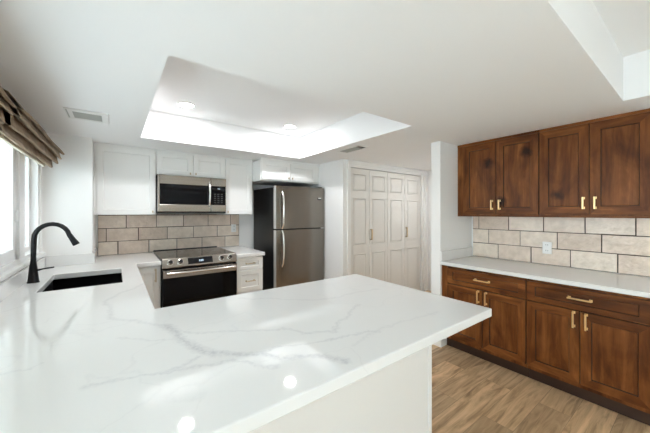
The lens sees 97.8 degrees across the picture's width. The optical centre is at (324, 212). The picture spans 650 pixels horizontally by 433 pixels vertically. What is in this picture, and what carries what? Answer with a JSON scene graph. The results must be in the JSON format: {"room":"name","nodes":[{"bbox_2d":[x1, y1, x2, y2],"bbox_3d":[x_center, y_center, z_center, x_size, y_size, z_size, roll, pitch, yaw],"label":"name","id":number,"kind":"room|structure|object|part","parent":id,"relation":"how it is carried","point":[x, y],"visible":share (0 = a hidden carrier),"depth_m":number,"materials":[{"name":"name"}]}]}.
{"room":"kitchen","nodes":[
{"label":"kitchen","id":0,"kind":"room"},
{"bbox_2d":[0,165,41,282],"bbox_3d":[-0.801,0.319,0.091,0.120,2.088,7.400,0,0,-36],"label":"wall","id":1,"kind":"structure","parent":0,"point":[40,166],"depth_m":2.49,"materials":[{"name":"white paint"}]},
{"bbox_2d":[0,86,16,123],"bbox_3d":[-0.984,-0.505,0.566,0.141,0.234,1.968,0,0,-36],"label":"roman shade","id":2,"kind":"object","parent":1,"relation":"attached to","point":[5,100],"visible":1,"depth_m":1.32,"materials":[{"name":"beige fabric"}]},
{"bbox_2d":[0,140,44,281],"bbox_3d":[-1.523,-0.091,1.093,0.132,0.951,3.550,0,0,-36],"label":"window","id":3,"kind":"structure","parent":1,"relation":"in","point":[19,174],"depth_m":1.96,"materials":[{"name":"glass"}]},
{"bbox_3d":[-1.838,-0.104,1.538,0.025,0.855,1.020,0,0,-36],"label":"sash","id":4,"kind":"part","parent":3,"relation":"part of","materials":[{"name":"white plastic"}]},
{"bbox_3d":[-1.523,0.371,1.093,0.132,0.026,3.550,0,0,-36],"label":"sill","id":5,"kind":"part","parent":3,"relation":"part of","materials":[{"name":"white"}]},
{"bbox_3d":[-2.393,-0.104,2.226,0.030,0.855,0.445,0,0,-36],"label":"sash","id":6,"kind":"part","parent":3,"relation":"part of","materials":[{"name":"white plastic"}]},
{"bbox_2d":[0,89,64,167],"bbox_3d":[-1.999,-0.509,1.951,0.157,0.233,1.403,0,0,-36],"label":"roman shade","id":7,"kind":"object","parent":1,"relation":"attached to","point":[20,131],"visible":0.98,"depth_m":1.72,"materials":[{"name":"beige fabric"}]},
{"bbox_2d":[42,133,95,266],"bbox_3d":[-2.574,0.319,2.882,0.350,2.088,0.564,0,0,-36],"label":"wall","id":8,"kind":"structure","parent":0,"point":[68,186],"depth_m":2.66,"materials":[{"name":"white paint"}]},
{"bbox_2d":[96,185,273,255],"bbox_3d":[-1.712,0.319,3.945,3.000,2.088,0.120,0,0,-36],"label":"wall","id":9,"kind":"structure","parent":0,"point":[246,221],"depth_m":4.26,"materials":[{"name":"white paint"}]},
{"bbox_2d":[94,142,155,214],"bbox_3d":[-2.255,-0.349,3.212,0.552,0.749,0.409,0,0,-36],"label":"upper cabinet","id":10,"kind":"object","parent":9,"relation":"attached to","point":[124,176],"visible":1,"depth_m":3.06,"materials":[{"name":"white wood"}]},
{"bbox_2d":[98,214,238,255],"bbox_3d":[-1.927,0.256,3.704,1.632,0.475,0.012,0,0,-36],"label":"tiled wall","id":11,"kind":"structure","parent":9,"relation":"attached to","point":[117,234],"depth_m":3.61,"materials":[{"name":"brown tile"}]},
{"bbox_2d":[231,224,235,231],"bbox_3d":[-1.331,0.228,4.132,0.072,0.114,0.010,0,0,-36],"label":"wall outlet","id":12,"kind":"object","parent":11,"relation":"attached to","point":[233,226],"visible":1,"depth_m":4.13,"materials":[{"name":"white plastic"}]},
{"bbox_2d":[156,149,224,178],"bbox_3d":[-1.722,-0.581,3.607,0.771,0.287,0.409,0,0,-36],"label":"upper cabinet","id":13,"kind":"object","parent":9,"relation":"attached to","point":[174,163],"visible":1,"depth_m":3.44,"materials":[{"name":"white wood"}]},
{"bbox_3d":[-1.772,-0.568,3.353,0.377,0.254,0.020,0,0,-36],"label":"door","id":14,"kind":"part","parent":13,"relation":"part of","materials":[{"name":"white wood"}]},
{"bbox_2d":[156,174,225,212],"bbox_3d":[-1.692,-0.211,3.568,0.762,0.445,0.506,0,0,-36],"label":"microwave","id":15,"kind":"object","parent":13,"relation":"attached to","point":[174,194],"visible":0.99,"depth_m":3.38,"materials":[{"name":"silver metal"}]},
{"bbox_3d":[-1.656,-0.211,3.373,0.549,0.236,0.037,0,0,-36],"label":"door glass","id":16,"kind":"part","parent":15,"relation":"part of","materials":[{"name":"black glass"}]},
{"bbox_3d":[-1.421,-0.224,3.491,0.026,0.314,0.058,0,0,-36],"label":"handle","id":17,"kind":"part","parent":15,"relation":"part of","materials":[{"name":"silver metal"}]},
{"bbox_3d":[-1.354,-0.220,3.598,0.184,0.418,0.045,0,0,-36],"label":"control panel","id":18,"kind":"part","parent":15,"relation":"part of","materials":[{"name":"black glass"}]},
{"bbox_3d":[-1.463,-0.568,3.581,0.376,0.254,0.020,0,0,-36],"label":"door","id":19,"kind":"part","parent":13,"relation":"part of","materials":[{"name":"white wood"}]},
{"bbox_2d":[217,157,252,213],"bbox_3d":[-1.258,-0.349,3.950,0.379,0.749,0.409,0,0,-36],"label":"upper cabinet","id":20,"kind":"object","parent":9,"relation":"attached to","point":[238,172],"visible":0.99,"depth_m":3.80,"materials":[{"name":"white wood"}]},
{"bbox_2d":[252,157,318,186],"bbox_3d":[-0.647,-0.576,4.235,0.938,0.297,0.678,0,0,-36],"label":"upper cabinet","id":21,"kind":"object","parent":9,"relation":"attached to","point":[265,171],"visible":1,"depth_m":3.94,"materials":[{"name":"white wood"}]},
{"bbox_3d":[-0.661,-0.563,3.840,0.422,0.236,0.020,0,0,-36],"label":"door","id":22,"kind":"part","parent":21,"relation":"part of","materials":[{"name":"white wood"}]},
{"bbox_3d":[-0.316,-0.563,4.095,0.421,0.236,0.020,0,0,-36],"label":"door","id":23,"kind":"part","parent":21,"relation":"part of","materials":[{"name":"white wood"}]},
{"bbox_2d":[0,0,649,173],"bbox_3d":[1.266,-0.895,1.652,5.400,0.340,7.450,0,0,-36],"label":"ceiling","id":24,"kind":"structure","parent":0,"point":[396,79],"depth_m":1.50,"materials":[{"name":"white paint"}]},
{"bbox_2d":[63,107,108,123],"bbox_3d":[-1.771,-0.720,2.117,0.250,0.009,0.260,0,0,-36],"label":"ceiling vent","id":25,"kind":"object","parent":24,"relation":"in","point":[72,113],"visible":1,"depth_m":2.09,"materials":[{"name":"white metal"}]},
{"bbox_2d":[176,101,195,108],"bbox_3d":[-1.300,-1.006,2.658,0.170,0.006,0.170,0,0,-36],"label":"recessed light","id":26,"kind":"object","parent":24,"relation":"in","point":[188,105],"visible":1,"depth_m":2.66,"materials":[{"name":"white plastic"}]},
{"bbox_2d":[283,124,296,128],"bbox_3d":[-0.411,-1.006,3.322,0.170,0.006,0.170,0,0,-36],"label":"recessed light","id":27,"kind":"object","parent":24,"relation":"in","point":[287,126],"visible":1,"depth_m":3.31,"materials":[{"name":"white plastic"}]},
{"bbox_2d":[337,145,369,152],"bbox_3d":[0.315,-0.721,3.231,0.170,0.008,0.380,0,0,-36],"label":"ceiling vent","id":28,"kind":"object","parent":24,"relation":"in","point":[357,147],"visible":1,"depth_m":3.21,"materials":[{"name":"white metal"}]},
{"bbox_2d":[302,159,426,289],"bbox_3d":[0.627,0.319,4.927,1.930,2.088,1.324,0,0,-36],"label":"wall","id":29,"kind":"structure","parent":0,"point":[332,175],"depth_m":3.99,"materials":[{"name":"white paint"}]},
{"bbox_2d":[351,168,387,281],"bbox_3d":[0.656,0.363,4.148,0.777,1.975,0.058,0,0,-36],"label":"door","id":30,"kind":"structure","parent":29,"relation":"in","point":[369,188],"depth_m":4.15,"materials":[{"name":"white paint"}]},
{"bbox_2d":[351,165,420,175],"bbox_3d":[0.987,-0.642,4.400,1.620,0.020,0.030,0,0,-36],"label":"trim","id":31,"kind":"structure","parent":29,"relation":"attached to","point":[351,165],"depth_m":4.34,"materials":[{"name":"white wood"}]},
{"bbox_2d":[347,160,425,290],"bbox_3d":[1.024,0.326,4.386,1.795,2.075,0.018,0,0,-36],"label":"trim","id":32,"kind":"structure","parent":29,"relation":"attached to","point":[423,178],"depth_m":4.64,"materials":[{"name":"white wood"}]},
{"bbox_2d":[388,172,419,289],"bbox_3d":[1.303,0.363,4.627,0.825,1.975,0.058,0,0,-36],"label":"door","id":33,"kind":"structure","parent":29,"relation":"in","point":[403,189],"depth_m":4.62,"materials":[{"name":"white paint"}]},
{"bbox_2d":[406,171,430,289],"bbox_3d":[2.046,0.319,4.717,0.100,2.088,1.950,0,0,-36],"label":"wall","id":34,"kind":"structure","parent":0,"point":[428,172],"depth_m":4.95,"materials":[{"name":"white paint"}]},
{"bbox_2d":[431,141,471,295],"bbox_3d":[1.843,0.319,3.436,1.750,2.088,0.104,0,0,-36],"label":"wall","id":35,"kind":"structure","parent":0,"point":[449,231],"depth_m":2.94,"materials":[{"name":"white paint"}]},
{"bbox_2d":[433,338,446,346],"bbox_3d":[1.834,1.325,3.429,1.753,0.075,0.131,0,0,-36],"label":"baseboard","id":36,"kind":"structure","parent":35,"relation":"attached to","point":[443,342],"depth_m":2.88,"materials":[{"name":"white wood"}]},
{"bbox_2d":[425,290,649,432],"bbox_3d":[1.266,1.393,1.652,5.400,0.060,7.450,0,0,-36],"label":"floor","id":37,"kind":"structure","parent":0,"point":[471,393],"depth_m":1.99,"materials":[{"name":"brown wood"}]},
{"bbox_2d":[138,265,160,308],"bbox_3d":[-1.987,0.950,3.124,0.222,0.827,0.824,0,0,-36],"label":"base cabinet","id":38,"kind":"object","parent":37,"relation":"on","point":[151,275],"visible":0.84,"depth_m":2.85,"materials":[{"name":"white wood"}]},
{"bbox_2d":[153,246,236,307],"bbox_3d":[-1.562,0.917,3.393,0.774,0.892,0.918,0,0,-36],"label":"stove","id":39,"kind":"object","parent":37,"relation":"on","point":[188,275],"visible":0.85,"depth_m":3.08,"materials":[{"name":"black metal"}]},
{"bbox_2d":[153,246,234,259],"bbox_3d":[-1.600,0.481,3.443,0.774,0.020,0.789,0,0,-36],"label":"cooktop","id":40,"kind":"object","parent":39,"relation":"in","point":[211,251],"depth_m":3.31,"materials":[{"name":"black glass"}]},
{"bbox_3d":[-1.346,0.870,3.100,0.754,0.577,0.045,0,0,-36],"label":"oven door","id":41,"kind":"part","parent":39,"relation":"part of","materials":[{"name":"black glass"}]},
{"bbox_3d":[-1.343,0.633,3.096,0.754,0.080,0.044,0,0,-36],"label":"door rail","id":42,"kind":"part","parent":39,"relation":"part of","materials":[{"name":"silver metal"}]},
{"bbox_3d":[-1.351,0.525,3.107,0.762,0.096,0.057,0,0,-36],"label":"control panel","id":43,"kind":"part","parent":39,"relation":"part of","materials":[{"name":"silver metal"}]},
{"bbox_3d":[-1.311,0.619,3.053,0.694,0.027,0.073,0,0,-36],"label":"handle","id":44,"kind":"part","parent":39,"relation":"part of","materials":[{"name":"silver metal"}]},
{"bbox_2d":[237,256,262,294],"bbox_3d":[-1.136,0.950,3.754,0.335,0.827,0.824,0,0,-36],"label":"base cabinet","id":45,"kind":"object","parent":37,"relation":"on","point":[249,269],"visible":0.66,"depth_m":3.45,"materials":[{"name":"white wood"}]},
{"bbox_2d":[220,246,264,257],"bbox_3d":[-1.137,0.515,3.769,0.355,0.042,0.823,0,0,-36],"label":"countertop","id":46,"kind":"structure","parent":45,"relation":"on","point":[241,251],"depth_m":3.59,"materials":[{"name":"stone"}]},
{"bbox_3d":[-0.917,0.829,3.458,0.327,0.259,0.020,0,0,-36],"label":"drawer","id":47,"kind":"part","parent":45,"relation":"part of","materials":[{"name":"white wood"}]},
{"bbox_3d":[-0.917,0.620,3.458,0.327,0.143,0.020,0,0,-36],"label":"drawer","id":48,"kind":"part","parent":45,"relation":"part of","materials":[{"name":"white wood"}]},
{"bbox_2d":[254,185,323,289],"bbox_3d":[-0.528,0.498,4.175,0.771,1.730,0.810,0,0,-36],"label":"refrigerator","id":49,"kind":"object","parent":37,"relation":"on","point":[288,220],"visible":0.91,"depth_m":3.88,"materials":[{"name":"silver metal"}]},
{"bbox_3d":[-0.547,0.473,3.700,0.023,0.483,0.071,0,0,-36],"label":"handle","id":50,"kind":"part","parent":49,"relation":"part of","materials":[{"name":"silver metal"}]},
{"bbox_3d":[-0.547,-0.035,3.700,0.023,0.498,0.071,0,0,-36],"label":"handle","id":51,"kind":"part","parent":49,"relation":"part of","materials":[{"name":"silver metal"}]},
{"bbox_3d":[-0.343,-0.069,3.927,0.768,0.568,0.078,0,0,-36],"label":"freezer door","id":52,"kind":"part","parent":49,"relation":"part of","materials":[{"name":"silver metal"}]},
{"bbox_3d":[-0.343,0.764,3.927,0.768,1.067,0.078,0,0,-36],"label":"fridge door","id":53,"kind":"part","parent":49,"relation":"part of","materials":[{"name":"silver metal"}]},
{"bbox_2d":[249,345,431,432],"bbox_3d":[-0.384,0.950,1.329,1.964,0.827,0.706,0,0,-36],"label":"peninsula base panel","id":54,"kind":"object","parent":37,"relation":"on","point":[397,397],"visible":0.2,"depth_m":1.38,"materials":[{"name":"white"}]},
{"bbox_2d":[0,248,491,432],"bbox_3d":[-1.006,0.468,2.228,2.088,0.137,3.457,0,0,-36],"label":"countertop","id":55,"kind":"structure","parent":54,"relation":"on","point":[99,358],"depth_m":1.06,"materials":[{"name":"white stone"}]},
{"bbox_2d":[27,222,78,283],"bbox_3d":[-1.972,0.281,2.064,0.281,0.424,0.066,0,0,-36],"label":"faucet","id":56,"kind":"object","parent":55,"relation":"on","point":[33,276],"visible":1,"depth_m":2.00,"materials":[{"name":"black metal"}]},
{"bbox_3d":[-1.984,0.207,2.055,0.218,0.275,0.030,0,0,-36],"label":"spout","id":57,"kind":"part","parent":56,"relation":"part of","materials":[{"name":"black metal"}]},
{"bbox_2d":[43,273,121,291],"bbox_3d":[-1.797,0.645,2.132,0.471,0.219,0.670,0,0,-36],"label":"sink","id":58,"kind":"object","parent":55,"relation":"in","point":[77,282],"visible":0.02,"depth_m":2.37,"materials":[{"name":"black metal"}]},
{"bbox_3d":[0.598,0.950,1.631,0.026,0.827,0.024,0,0,-36],"label":"corner trim","id":59,"kind":"part","parent":54,"relation":"part of","materials":[{"name":"white"}]},
{"bbox_2d":[442,265,529,377],"bbox_3d":[1.636,0.945,2.757,0.636,0.836,0.738,0,0,-36],"label":"base cabinet","id":60,"kind":"object","parent":37,"relation":"on","point":[500,339],"visible":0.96,"depth_m":2.49,"materials":[{"name":"brown wood"}]},
{"bbox_3d":[1.331,0.970,2.707,0.020,0.522,0.335,0,0,-36],"label":"door","id":61,"kind":"part","parent":60,"relation":"part of","materials":[{"name":"brown wood"}]},
{"bbox_3d":[1.390,0.771,2.582,0.034,0.116,0.019,0,0,-36],"label":"handle","id":62,"kind":"part","parent":60,"relation":"part of","materials":[{"name":"gold metal"}]},
{"bbox_3d":[1.431,0.771,2.527,0.034,0.116,0.019,0,0,-36],"label":"handle","id":63,"kind":"part","parent":60,"relation":"part of","materials":[{"name":"gold metal"}]},
{"bbox_3d":[1.432,0.625,2.571,0.020,0.148,0.674,0,0,-36],"label":"drawer","id":64,"kind":"part","parent":60,"relation":"part of","materials":[{"name":"brown wood"}]},
{"bbox_3d":[1.533,0.970,2.434,0.020,0.522,0.335,0,0,-36],"label":"door","id":65,"kind":"part","parent":60,"relation":"part of","materials":[{"name":"brown wood"}]},
{"bbox_2d":[440,247,649,297],"bbox_3d":[1.853,0.460,2.461,0.643,0.132,1.472,0,0,-36],"label":"countertop","id":66,"kind":"structure","parent":60,"relation":"on","point":[633,285],"depth_m":2.29,"materials":[{"name":"stone"}]},
{"bbox_2d":[527,279,649,425],"bbox_3d":[2.057,0.945,2.188,0.636,0.836,0.672,0,0,-36],"label":"base cabinet","id":67,"kind":"object","parent":37,"relation":"on","point":[591,345],"visible":0.98,"depth_m":1.98,"materials":[{"name":"brown wood"}]},
{"bbox_3d":[1.733,0.970,2.163,0.020,0.522,0.324,0,0,-36],"label":"door","id":68,"kind":"part","parent":67,"relation":"part of","materials":[{"name":"brown wood"}]},
{"bbox_3d":[1.789,0.771,2.043,0.034,0.116,0.019,0,0,-36],"label":"handle","id":69,"kind":"part","parent":67,"relation":"part of","materials":[{"name":"gold metal"}]},
{"bbox_3d":[1.809,0.619,2.015,0.034,0.019,0.136,0,0,-36],"label":"handle","id":70,"kind":"part","parent":67,"relation":"part of","materials":[{"name":"gold metal"}]},
{"bbox_3d":[1.830,0.771,1.988,0.034,0.116,0.019,0,0,-36],"label":"handle","id":71,"kind":"part","parent":67,"relation":"part of","materials":[{"name":"gold metal"}]},
{"bbox_3d":[1.835,0.625,2.026,0.020,0.148,0.666,0,0,-36],"label":"drawer","id":72,"kind":"part","parent":67,"relation":"part of","materials":[{"name":"brown wood"}]},
{"bbox_3d":[1.933,0.970,1.894,0.020,0.522,0.338,0,0,-36],"label":"door","id":73,"kind":"part","parent":67,"relation":"part of","materials":[{"name":"brown wood"}]},
{"bbox_2d":[472,216,649,276],"bbox_3d":[3.139,0.319,1.367,0.100,2.088,4.764,0,0,-36],"label":"wall","id":74,"kind":"structure","parent":0,"point":[472,216],"depth_m":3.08,"materials":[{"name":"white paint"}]},
{"bbox_2d":[458,130,539,216],"bbox_3d":[1.760,-0.341,2.851,0.348,0.764,0.735,0,0,-36],"label":"upper cabinet","id":75,"kind":"object","parent":74,"relation":"attached to","point":[498,177],"visible":1,"depth_m":2.72,"materials":[{"name":"brown wood"}]},
{"bbox_3d":[1.571,-0.341,2.887,0.020,0.712,0.320,0,0,-36],"label":"door","id":76,"kind":"part","parent":75,"relation":"part of","materials":[{"name":"brown wood"}]},
{"bbox_3d":[1.659,-0.712,2.776,0.013,0.022,0.735,0,0,-36],"label":"moulding","id":77,"kind":"part","parent":75,"relation":"part of","materials":[{"name":"brown wood"}]},
{"bbox_3d":[1.664,0.033,2.779,0.018,0.016,0.735,0,0,-36],"label":"light rail","id":78,"kind":"part","parent":75,"relation":"part of","materials":[{"name":"brown wood"}]},
{"bbox_3d":[1.770,-0.341,2.618,0.020,0.712,0.341,0,0,-36],"label":"door","id":79,"kind":"part","parent":75,"relation":"part of","materials":[{"name":"brown wood"}]},
{"bbox_2d":[542,242,551,253],"bbox_3d":[2.092,0.333,2.670,0.010,0.114,0.072,0,0,-36],"label":"wall outlet","id":80,"kind":"object","parent":74,"relation":"attached to","point":[546,246],"visible":1,"depth_m":2.67,"materials":[{"name":"white plastic"}]},
{"bbox_2d":[539,108,649,217],"bbox_3d":[2.175,-0.341,2.290,0.348,0.764,0.655,0,0,-36],"label":"upper cabinet","id":81,"kind":"object","parent":74,"relation":"attached to","point":[599,167],"visible":1,"depth_m":2.17,"materials":[{"name":"brown wood"}]},
{"bbox_3d":[1.972,-0.341,2.345,0.020,0.712,0.321,0,0,-36],"label":"door","id":82,"kind":"part","parent":81,"relation":"part of","materials":[{"name":"brown wood"}]},
{"bbox_3d":[2.027,-0.075,2.226,0.034,0.096,0.019,0,0,-36],"label":"handle","id":83,"kind":"part","parent":81,"relation":"part of","materials":[{"name":"gold metal"}]},
{"bbox_3d":[2.074,-0.712,2.215,0.013,0.022,0.655,0,0,-36],"label":"moulding","id":84,"kind":"part","parent":81,"relation":"part of","materials":[{"name":"brown wood"}]},
{"bbox_3d":[2.079,0.033,2.219,0.018,0.016,0.655,0,0,-36],"label":"light rail","id":85,"kind":"part","parent":81,"relation":"part of","materials":[{"name":"brown wood"}]},
{"bbox_3d":[2.067,-0.075,2.171,0.034,0.096,0.019,0,0,-36],"label":"handle","id":86,"kind":"part","parent":81,"relation":"part of","materials":[{"name":"gold metal"}]},
{"bbox_3d":[2.166,-0.341,2.083,0.020,0.712,0.324,0,0,-36],"label":"door","id":87,"kind":"part","parent":81,"relation":"part of","materials":[{"name":"brown wood"}]}
]}

